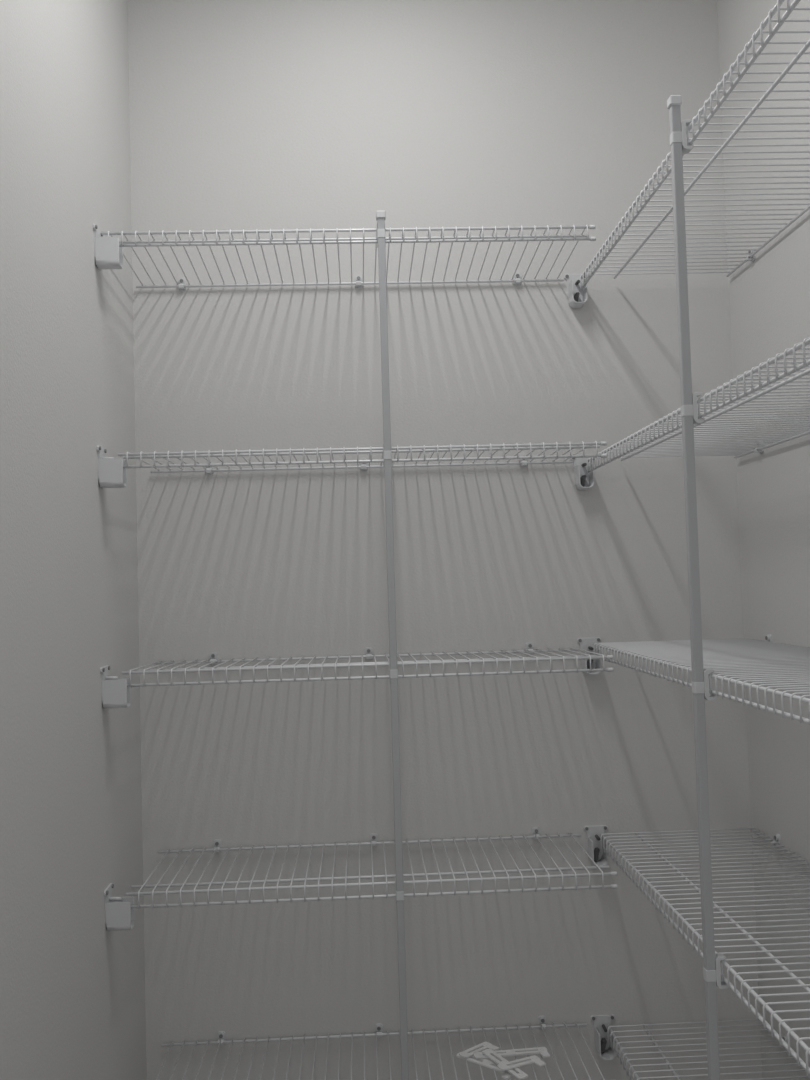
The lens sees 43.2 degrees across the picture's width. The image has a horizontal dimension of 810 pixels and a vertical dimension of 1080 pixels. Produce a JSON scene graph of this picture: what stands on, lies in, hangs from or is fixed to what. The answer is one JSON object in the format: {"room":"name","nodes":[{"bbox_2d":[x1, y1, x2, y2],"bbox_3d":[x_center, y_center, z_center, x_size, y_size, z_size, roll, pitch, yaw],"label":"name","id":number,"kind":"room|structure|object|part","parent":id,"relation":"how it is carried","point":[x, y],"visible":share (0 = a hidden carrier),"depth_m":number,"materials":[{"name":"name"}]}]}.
{"room":"pantry","nodes":[
{"label":"pantry","id":0,"kind":"room"},
{"bbox_2d":[0,0,146,1079],"bbox_3d":[-0.577,0.114,1.053,0.100,3.050,2.320,-2,-2,-3],"label":"wall","id":1,"kind":"structure","parent":0,"point":[72,988],"depth_m":1.68,"materials":[{"name":"paint"}]},
{"bbox_2d":[93,224,122,269],"bbox_3d":[-0.561,-0.553,1.936,0.046,0.077,0.053,-2,-2,-3],"label":"bracket","id":2,"kind":"object","parent":1,"relation":"attached to","point":[108,254],"visible":0.98,"depth_m":1.92,"materials":[{"name":"white plastic"}]},
{"bbox_3d":[-0.582,-0.554,1.935,0.004,0.073,0.053,-2,-2,-3],"label":"plate","id":3,"kind":"part","parent":2,"relation":"part of","materials":[{"name":"white plastic"}]},
{"bbox_2d":[96,445,126,487],"bbox_3d":[-0.549,-0.137,1.919,0.046,0.077,0.053,-2,-2,-3],"label":"bracket","id":4,"kind":"object","parent":1,"relation":"attached to","point":[111,472],"visible":1,"depth_m":1.90,"materials":[{"name":"white plastic"}]},
{"bbox_3d":[-0.570,-0.138,1.918,0.004,0.073,0.053,-2,-2,-3],"label":"plate","id":5,"kind":"part","parent":4,"relation":"part of","materials":[{"name":"white plastic"}]},
{"bbox_2d":[100,665,130,708],"bbox_3d":[-0.537,0.273,1.902,0.046,0.077,0.053,-2,-2,-3],"label":"bracket","id":6,"kind":"object","parent":1,"relation":"attached to","point":[115,692],"visible":1,"depth_m":1.88,"materials":[{"name":"white plastic"}]},
{"bbox_3d":[-0.558,0.271,1.901,0.004,0.073,0.053,-2,-2,-3],"label":"plate","id":7,"kind":"part","parent":6,"relation":"part of","materials":[{"name":"white plastic"}]},
{"bbox_2d":[104,883,134,930],"bbox_3d":[-0.525,0.677,1.885,0.046,0.077,0.053,-2,-2,-3],"label":"bracket","id":8,"kind":"object","parent":1,"relation":"attached to","point":[119,914],"visible":1,"depth_m":1.87,"materials":[{"name":"white plastic"}]},
{"bbox_3d":[-0.546,0.676,1.884,0.004,0.073,0.053,-2,-2,-3],"label":"plate","id":9,"kind":"part","parent":8,"relation":"part of","materials":[{"name":"white plastic"}]},
{"bbox_2d":[127,0,761,1079],"bbox_3d":[0.084,0.146,2.292,1.527,3.050,0.100,-2,-2,-3],"label":"wall","id":10,"kind":"structure","parent":0,"point":[245,114],"depth_m":2.25,"materials":[{"name":"paint"}]},
{"bbox_2d":[178,278,185,290],"bbox_3d":[-0.489,-0.561,2.240,0.017,0.026,0.016,-2,-2,-3],"label":"clip","id":11,"kind":"object","parent":10,"relation":"attached to","point":[181,282],"visible":1,"depth_m":2.24,"materials":[{"name":"white plastic"}]},
{"bbox_2d":[205,462,213,473],"bbox_3d":[-0.426,-0.157,2.225,0.017,0.026,0.016,-2,-2,-3],"label":"clip","id":12,"kind":"object","parent":10,"relation":"attached to","point":[208,469],"visible":0.74,"depth_m":2.22,"materials":[{"name":"white plastic"}]},
{"bbox_2d":[209,652,217,664],"bbox_3d":[-0.414,0.256,2.208,0.017,0.026,0.016,-2,-2,-3],"label":"clip","id":13,"kind":"object","parent":10,"relation":"attached to","point":[213,656],"visible":0.91,"depth_m":2.21,"materials":[{"name":"white plastic"}]},
{"bbox_2d":[213,840,221,852],"bbox_3d":[-0.403,0.657,2.191,0.017,0.026,0.016,-2,-2,-3],"label":"clip","id":14,"kind":"object","parent":10,"relation":"attached to","point":[217,844],"visible":0.89,"depth_m":2.19,"materials":[{"name":"white plastic"}]},
{"bbox_2d":[217,1031,225,1044],"bbox_3d":[-0.391,1.061,2.174,0.017,0.026,0.016,-2,-2,-3],"label":"clip","id":15,"kind":"object","parent":10,"relation":"attached to","point":[221,1035],"visible":0.96,"depth_m":2.17,"materials":[{"name":"white plastic"}]},
{"bbox_2d":[101,225,595,287],"bbox_3d":[-0.109,-0.576,2.105,0.944,0.033,0.308,-2,-2,-3],"label":"wire shelf","id":16,"kind":"object","parent":10,"relation":"attached to","point":[416,239],"visible":0.98,"depth_m":2.00,"materials":[{"name":"white metal"}]},
{"bbox_3d":[-0.105,-0.593,1.958,0.941,0.005,0.006,-2,-5,-3],"label":"rail","id":17,"kind":"part","parent":16,"relation":"part of","materials":[{"name":"white metal"}]},
{"bbox_3d":[-0.117,-0.565,2.254,0.941,0.005,0.006,-2,-5,-3],"label":"rail","id":18,"kind":"part","parent":16,"relation":"part of","materials":[{"name":"white plastic"}]},
{"bbox_3d":[-0.106,-0.589,2.003,0.941,0.005,0.006,-2,-5,-3],"label":"rail","id":19,"kind":"part","parent":16,"relation":"part of","materials":[{"name":"white plastic"}]},
{"bbox_3d":[-0.104,-0.570,1.956,0.941,0.005,0.006,-2,-5,-3],"label":"lip rail","id":20,"kind":"part","parent":16,"relation":"part of","materials":[{"name":"white metal"}]},
{"bbox_2d":[355,276,362,287],"bbox_3d":[-0.102,-0.572,2.257,0.017,0.026,0.016,-2,-2,-3],"label":"clip","id":21,"kind":"object","parent":10,"relation":"attached to","point":[358,279],"visible":1,"depth_m":2.26,"materials":[{"name":"white plastic"}]},
{"bbox_2d":[118,441,606,472],"bbox_3d":[-0.082,-0.155,2.088,0.926,0.033,0.306,-2,-2,-3],"label":"wire shelf","id":22,"kind":"object","parent":10,"relation":"attached to","point":[166,455],"visible":0.98,"depth_m":1.96,"materials":[{"name":"white metal"}]},
{"bbox_3d":[-0.077,-0.173,1.941,0.923,0.005,0.006,-2,-2,-3],"label":"rail","id":23,"kind":"part","parent":22,"relation":"part of","materials":[{"name":"white plastic"}]},
{"bbox_3d":[-0.077,-0.149,1.940,0.923,0.005,0.006,-2,-2,-3],"label":"lip rail","id":24,"kind":"part","parent":22,"relation":"part of","materials":[{"name":"white plastic"}]},
{"bbox_3d":[-0.080,-0.171,1.986,0.923,0.005,0.006,-2,-2,-3],"label":"rail","id":25,"kind":"part","parent":22,"relation":"part of","materials":[{"name":"white plastic"}]},
{"bbox_3d":[-0.090,-0.160,2.238,0.923,0.005,0.006,-2,-2,-3],"label":"rail","id":26,"kind":"part","parent":22,"relation":"part of","materials":[{"name":"white plastic"}]},
{"bbox_2d":[360,459,367,470],"bbox_3d":[-0.091,-0.166,2.240,0.017,0.026,0.016,-2,-2,-3],"label":"clip","id":27,"kind":"object","parent":10,"relation":"attached to","point":[363,465],"visible":0.74,"depth_m":2.24,"materials":[{"name":"white plastic"}]},
{"bbox_2d":[122,647,613,686],"bbox_3d":[-0.072,0.255,2.071,0.923,0.033,0.306,-2,-3,-3],"label":"wire shelf","id":28,"kind":"object","parent":10,"relation":"attached to","point":[583,656],"visible":0.99,"depth_m":1.93,"materials":[{"name":"white metal"}]},
{"bbox_3d":[-0.067,0.235,1.924,0.920,0.005,0.006,-2,-3,-3],"label":"rail","id":29,"kind":"part","parent":28,"relation":"part of","materials":[{"name":"white plastic"}]},
{"bbox_3d":[-0.080,0.253,2.220,0.920,0.005,0.006,-2,-3,-3],"label":"rail","id":30,"kind":"part","parent":28,"relation":"part of","materials":[{"name":"white plastic"}]},
{"bbox_3d":[-0.069,0.238,1.969,0.920,0.005,0.006,-2,-3,-3],"label":"rail","id":31,"kind":"part","parent":28,"relation":"part of","materials":[{"name":"white plastic"}]},
{"bbox_3d":[-0.067,0.259,1.923,0.920,0.005,0.006,-2,-3,-3],"label":"lip rail","id":32,"kind":"part","parent":28,"relation":"part of","materials":[{"name":"white plastic"}]},
{"bbox_2d":[365,647,372,659],"bbox_3d":[-0.079,0.247,2.223,0.017,0.026,0.016,-2,-2,-3],"label":"clip","id":33,"kind":"object","parent":10,"relation":"attached to","point":[368,651],"visible":1,"depth_m":2.22,"materials":[{"name":"white plastic"}]},
{"bbox_2d":[126,833,617,908],"bbox_3d":[-0.064,0.658,2.054,0.915,0.033,0.306,-2,-2,-3],"label":"wire shelf","id":34,"kind":"object","parent":10,"relation":"attached to","point":[612,886],"visible":0.96,"depth_m":1.93,"materials":[{"name":"white metal"}]},
{"bbox_3d":[-0.060,0.641,1.907,0.912,0.005,0.006,-2,-2,-3],"label":"rail","id":35,"kind":"part","parent":34,"relation":"part of","materials":[{"name":"white plastic"}]},
{"bbox_3d":[-0.072,0.654,2.204,0.912,0.005,0.006,-2,-2,-3],"label":"rail","id":36,"kind":"part","parent":34,"relation":"part of","materials":[{"name":"white plastic"}]},
{"bbox_3d":[-0.061,0.643,1.952,0.912,0.005,0.006,-2,-2,-3],"label":"rail","id":37,"kind":"part","parent":34,"relation":"part of","materials":[{"name":"white plastic"}]},
{"bbox_3d":[-0.059,0.665,1.906,0.912,0.005,0.006,-2,-2,-3],"label":"lip rail","id":38,"kind":"part","parent":34,"relation":"part of","materials":[{"name":"white plastic"}]},
{"bbox_2d":[370,833,377,845],"bbox_3d":[-0.067,0.648,2.206,0.017,0.026,0.016,-2,-2,-3],"label":"clip","id":39,"kind":"object","parent":10,"relation":"attached to","point":[374,837],"visible":0.94,"depth_m":2.21,"materials":[{"name":"white plastic"}]},
{"bbox_2d":[375,1023,382,1037],"bbox_3d":[-0.056,1.052,2.189,0.017,0.026,0.016,-2,-2,-3],"label":"clip","id":40,"kind":"object","parent":10,"relation":"attached to","point":[378,1027],"visible":0.94,"depth_m":2.19,"materials":[{"name":"white plastic"}]},
{"bbox_2d":[156,1022,604,1079],"bbox_3d":[-0.054,1.053,2.038,0.913,0.051,0.306,-2,-2,-3],"label":"wire shelf","id":41,"kind":"object","parent":10,"relation":"attached to","point":[435,1031],"depth_m":2.07,"materials":[{"name":"white metal"}]},
{"bbox_3d":[-0.062,1.058,2.187,0.910,0.005,0.006,-2,-2,-3],"label":"rail","id":42,"kind":"part","parent":41,"relation":"part of","materials":[{"name":"white plastic"}]},
{"bbox_3d":[0.150,1.034,2.069,0.080,0.004,0.040,0,-3,-41],"label":"loose bracket","id":43,"kind":"part","parent":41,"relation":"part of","materials":[{"name":"white metal"}]},
{"bbox_3d":[0.156,1.036,2.020,0.140,0.004,0.040,-4,-3,39],"label":"loose bracket","id":44,"kind":"part","parent":41,"relation":"part of","materials":[{"name":"white metal"}]},
{"bbox_3d":[0.195,1.026,2.004,0.021,0.004,0.135,0,-3,-29],"label":"loose bracket","id":45,"kind":"part","parent":41,"relation":"part of","materials":[{"name":"white metal"}]},
{"bbox_3d":[0.213,1.032,2.050,0.150,0.004,0.040,-1,-2,-7],"label":"loose bracket","id":46,"kind":"part","parent":41,"relation":"part of","materials":[{"name":"white metal"}]},
{"bbox_3d":[0.226,1.019,1.987,0.090,0.004,0.040,-1,-3,-24],"label":"loose bracket","id":47,"kind":"part","parent":41,"relation":"part of","materials":[{"name":"white metal"}]},
{"bbox_2d":[513,273,520,284],"bbox_3d":[0.250,-0.581,2.273,0.017,0.026,0.016,-2,-2,-3],"label":"clip","id":48,"kind":"object","parent":10,"relation":"attached to","point":[517,276],"visible":0.9,"depth_m":2.27,"materials":[{"name":"white plastic"}]},
{"bbox_2d":[519,455,526,466],"bbox_3d":[0.262,-0.175,2.256,0.017,0.026,0.016,-2,-2,-3],"label":"clip","id":49,"kind":"object","parent":10,"relation":"attached to","point":[524,461],"visible":0.67,"depth_m":2.25,"materials":[{"name":"white plastic"}]},
{"bbox_2d":[526,642,533,653],"bbox_3d":[0.274,0.237,2.239,0.017,0.026,0.016,-2,-2,-3],"label":"clip","id":50,"kind":"object","parent":10,"relation":"attached to","point":[529,645],"visible":0.83,"depth_m":2.24,"materials":[{"name":"white plastic"}]},
{"bbox_2d":[532,827,539,839],"bbox_3d":[0.285,0.638,2.222,0.017,0.026,0.016,-2,-2,-3],"label":"clip","id":51,"kind":"object","parent":10,"relation":"attached to","point":[535,830],"visible":0.97,"depth_m":2.22,"materials":[{"name":"white plastic"}]},
{"bbox_2d":[538,1016,545,1029],"bbox_3d":[0.297,1.042,2.205,0.017,0.026,0.016,-2,-2,-3],"label":"clip","id":52,"kind":"object","parent":10,"relation":"attached to","point":[541,1019],"visible":0.98,"depth_m":2.21,"materials":[{"name":"white plastic"}]},
{"bbox_2d":[564,274,587,307],"bbox_3d":[0.384,-0.556,2.262,0.053,0.077,0.046,-2,-2,-3],"label":"shelf bracket","id":53,"kind":"object","parent":10,"relation":"attached to","point":[577,297],"visible":0.88,"depth_m":2.27,"materials":[{"name":"white plastic"}]},
{"bbox_2d":[570,458,594,489],"bbox_3d":[0.395,-0.150,2.245,0.053,0.077,0.046,-2,-2,-3],"label":"shelf bracket","id":54,"kind":"object","parent":10,"relation":"attached to","point":[583,479],"visible":0.75,"depth_m":2.25,"materials":[{"name":"white plastic"}]},
{"bbox_2d":[577,637,600,674],"bbox_3d":[0.407,0.253,2.228,0.053,0.077,0.046,-2,-2,-3],"label":"shelf bracket","id":55,"kind":"object","parent":10,"relation":"attached to","point":[586,644],"visible":0.76,"depth_m":2.25,"materials":[{"name":"white plastic"}]},
{"bbox_2d":[584,825,608,865],"bbox_3d":[0.419,0.662,2.211,0.053,0.077,0.046,-2,-2,-3],"label":"shelf bracket","id":56,"kind":"object","parent":10,"relation":"attached to","point":[595,852],"visible":0.84,"depth_m":2.23,"materials":[{"name":"white plastic"}]},
{"bbox_2d":[590,1014,615,1060],"bbox_3d":[0.430,1.068,2.195,0.053,0.077,0.046,-2,-2,-3],"label":"shelf bracket","id":57,"kind":"object","parent":10,"relation":"attached to","point":[604,1049],"visible":0.97,"depth_m":2.21,"materials":[{"name":"white plastic"}]},
{"bbox_2d":[717,0,809,1079],"bbox_3d":[0.849,0.075,1.116,0.100,3.050,2.320,-2,-2,-3],"label":"wall","id":58,"kind":"structure","parent":0,"point":[769,295],"depth_m":2.08,"materials":[{"name":"paint"}]},
{"bbox_2d":[580,0,809,289],"bbox_3d":[0.586,-0.604,1.546,0.338,0.033,1.453,-2,-2,-3],"label":"wire shelf","id":59,"kind":"object","parent":58,"relation":"attached to","point":[794,4],"visible":0.91,"depth_m":1.70,"materials":[{"name":"white metal"}]},
{"bbox_3d":[0.750,-0.620,1.556,0.006,0.005,1.450,-2,-2,-3],"label":"rail","id":60,"kind":"part","parent":59,"relation":"part of","materials":[{"name":"white plastic"}]},
{"bbox_2d":[587,337,809,472],"bbox_3d":[0.597,-0.198,1.529,0.338,0.033,1.453,-2,-2,-3],"label":"wire shelf","id":61,"kind":"object","parent":58,"relation":"attached to","point":[656,431],"visible":0.88,"depth_m":1.73,"materials":[{"name":"white metal"}]},
{"bbox_3d":[0.508,-0.207,1.527,0.006,0.005,1.450,-2,-2,-3],"label":"rail","id":62,"kind":"part","parent":61,"relation":"part of","materials":[{"name":"white plastic"}]},
{"bbox_3d":[0.762,-0.214,1.539,0.006,0.005,1.450,-2,-2,-3],"label":"rail","id":63,"kind":"part","parent":61,"relation":"part of","materials":[{"name":"white plastic"}]},
{"bbox_2d":[593,638,809,723],"bbox_3d":[0.609,0.204,1.512,0.338,0.033,1.453,-2,-2,-3],"label":"wire shelf","id":64,"kind":"object","parent":58,"relation":"attached to","point":[758,661],"visible":0.92,"depth_m":1.66,"materials":[{"name":"white metal"}]},
{"bbox_3d":[0.445,0.198,1.507,0.006,0.005,1.450,-2,-2,-3],"label":"rail","id":65,"kind":"part","parent":64,"relation":"part of","materials":[{"name":"white plastic"}]},
{"bbox_2d":[600,828,809,1075],"bbox_3d":[0.621,0.613,1.495,0.338,0.033,1.453,-2,-2,-3],"label":"wire shelf","id":66,"kind":"object","parent":58,"relation":"attached to","point":[766,1024],"visible":0.98,"depth_m":1.72,"materials":[{"name":"white metal"}]},
{"bbox_3d":[0.532,0.605,1.493,0.006,0.005,1.450,-2,-2,-3],"label":"rail","id":67,"kind":"part","parent":66,"relation":"part of","materials":[{"name":"white plastic"}]},
{"bbox_3d":[0.785,0.598,1.505,0.006,0.005,1.450,-2,-2,-3],"label":"rail","id":68,"kind":"part","parent":66,"relation":"part of","materials":[{"name":"white plastic"}]},
{"bbox_2d":[607,1019,809,1079],"bbox_3d":[0.632,1.019,1.478,0.338,0.033,1.453,-2,-2,-3],"label":"wire shelf","id":69,"kind":"object","parent":58,"relation":"attached to","point":[628,1072],"visible":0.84,"depth_m":2.06,"materials":[{"name":"white metal"}]},
{"bbox_3d":[0.469,1.036,1.472,0.006,0.005,1.450,-2,-2,-3],"label":"lip rail","id":70,"kind":"part","parent":69,"relation":"part of","materials":[{"name":"white plastic"}]},
{"bbox_3d":[0.468,1.013,1.473,0.006,0.005,1.450,-2,-2,-3],"label":"rail","id":71,"kind":"part","parent":69,"relation":"part of","materials":[{"name":"white plastic"}]},
{"bbox_3d":[0.543,1.011,1.476,0.006,0.005,1.450,-2,-2,-3],"label":"rail","id":72,"kind":"part","parent":69,"relation":"part of","materials":[{"name":"white plastic"}]},
{"bbox_2d":[746,248,755,261],"bbox_3d":[0.726,-0.600,2.152,0.016,0.026,0.017,-2,-2,-3],"label":"clip","id":73,"kind":"object","parent":58,"relation":"attached to","point":[752,259],"visible":0.71,"depth_m":2.15,"materials":[{"name":"white plastic"}]},
{"bbox_2d":[754,441,763,452],"bbox_3d":[0.738,-0.194,2.135,0.016,0.026,0.017,-2,-2,-3],"label":"clip","id":74,"kind":"object","parent":58,"relation":"attached to","point":[755,449],"visible":0.59,"depth_m":2.13,"materials":[{"name":"white plastic"}]},
{"bbox_2d":[764,634,771,641],"bbox_3d":[0.750,0.209,2.118,0.016,0.026,0.017,-2,-2,-3],"label":"clip","id":75,"kind":"object","parent":58,"relation":"attached to","point":[768,637],"visible":0.6,"depth_m":2.11,"materials":[{"name":"white plastic"}]},
{"bbox_2d":[771,834,780,845],"bbox_3d":[0.761,0.618,2.101,0.016,0.026,0.017,-2,-2,-3],"label":"clip","id":76,"kind":"object","parent":58,"relation":"attached to","point":[777,838],"visible":0.76,"depth_m":2.10,"materials":[{"name":"white plastic"}]},
{"bbox_2d":[781,1035,787,1048],"bbox_3d":[0.773,1.024,2.084,0.016,0.026,0.017,-2,-2,-3],"label":"clip","id":77,"kind":"object","parent":58,"relation":"attached to","point":[785,1036],"visible":0.34,"depth_m":2.08,"materials":[{"name":"white plastic"}]},
{"bbox_3d":[0.205,1.644,0.470,1.527,0.100,3.620,-2,-2,-3],"label":"floor","id":78,"kind":"structure","parent":0,"visible":0},
{"bbox_2d":[376,211,408,1079],"bbox_3d":[-0.013,0.517,1.899,0.025,2.282,0.036,-2,-2,-3],"label":"support pole","id":79,"kind":"object","parent":78,"relation":"on","point":[380,215],"visible":1,"depth_m":1.90,"materials":[{"name":"white metal"}]},
{"bbox_2d":[667,95,727,1079],"bbox_3d":[0.439,0.484,1.473,0.036,2.287,0.025,-2,-2,-3],"label":"support pole","id":80,"kind":"object","parent":78,"relation":"on","point":[678,142],"visible":1,"depth_m":1.48,"materials":[{"name":"white metal"}]}
]}

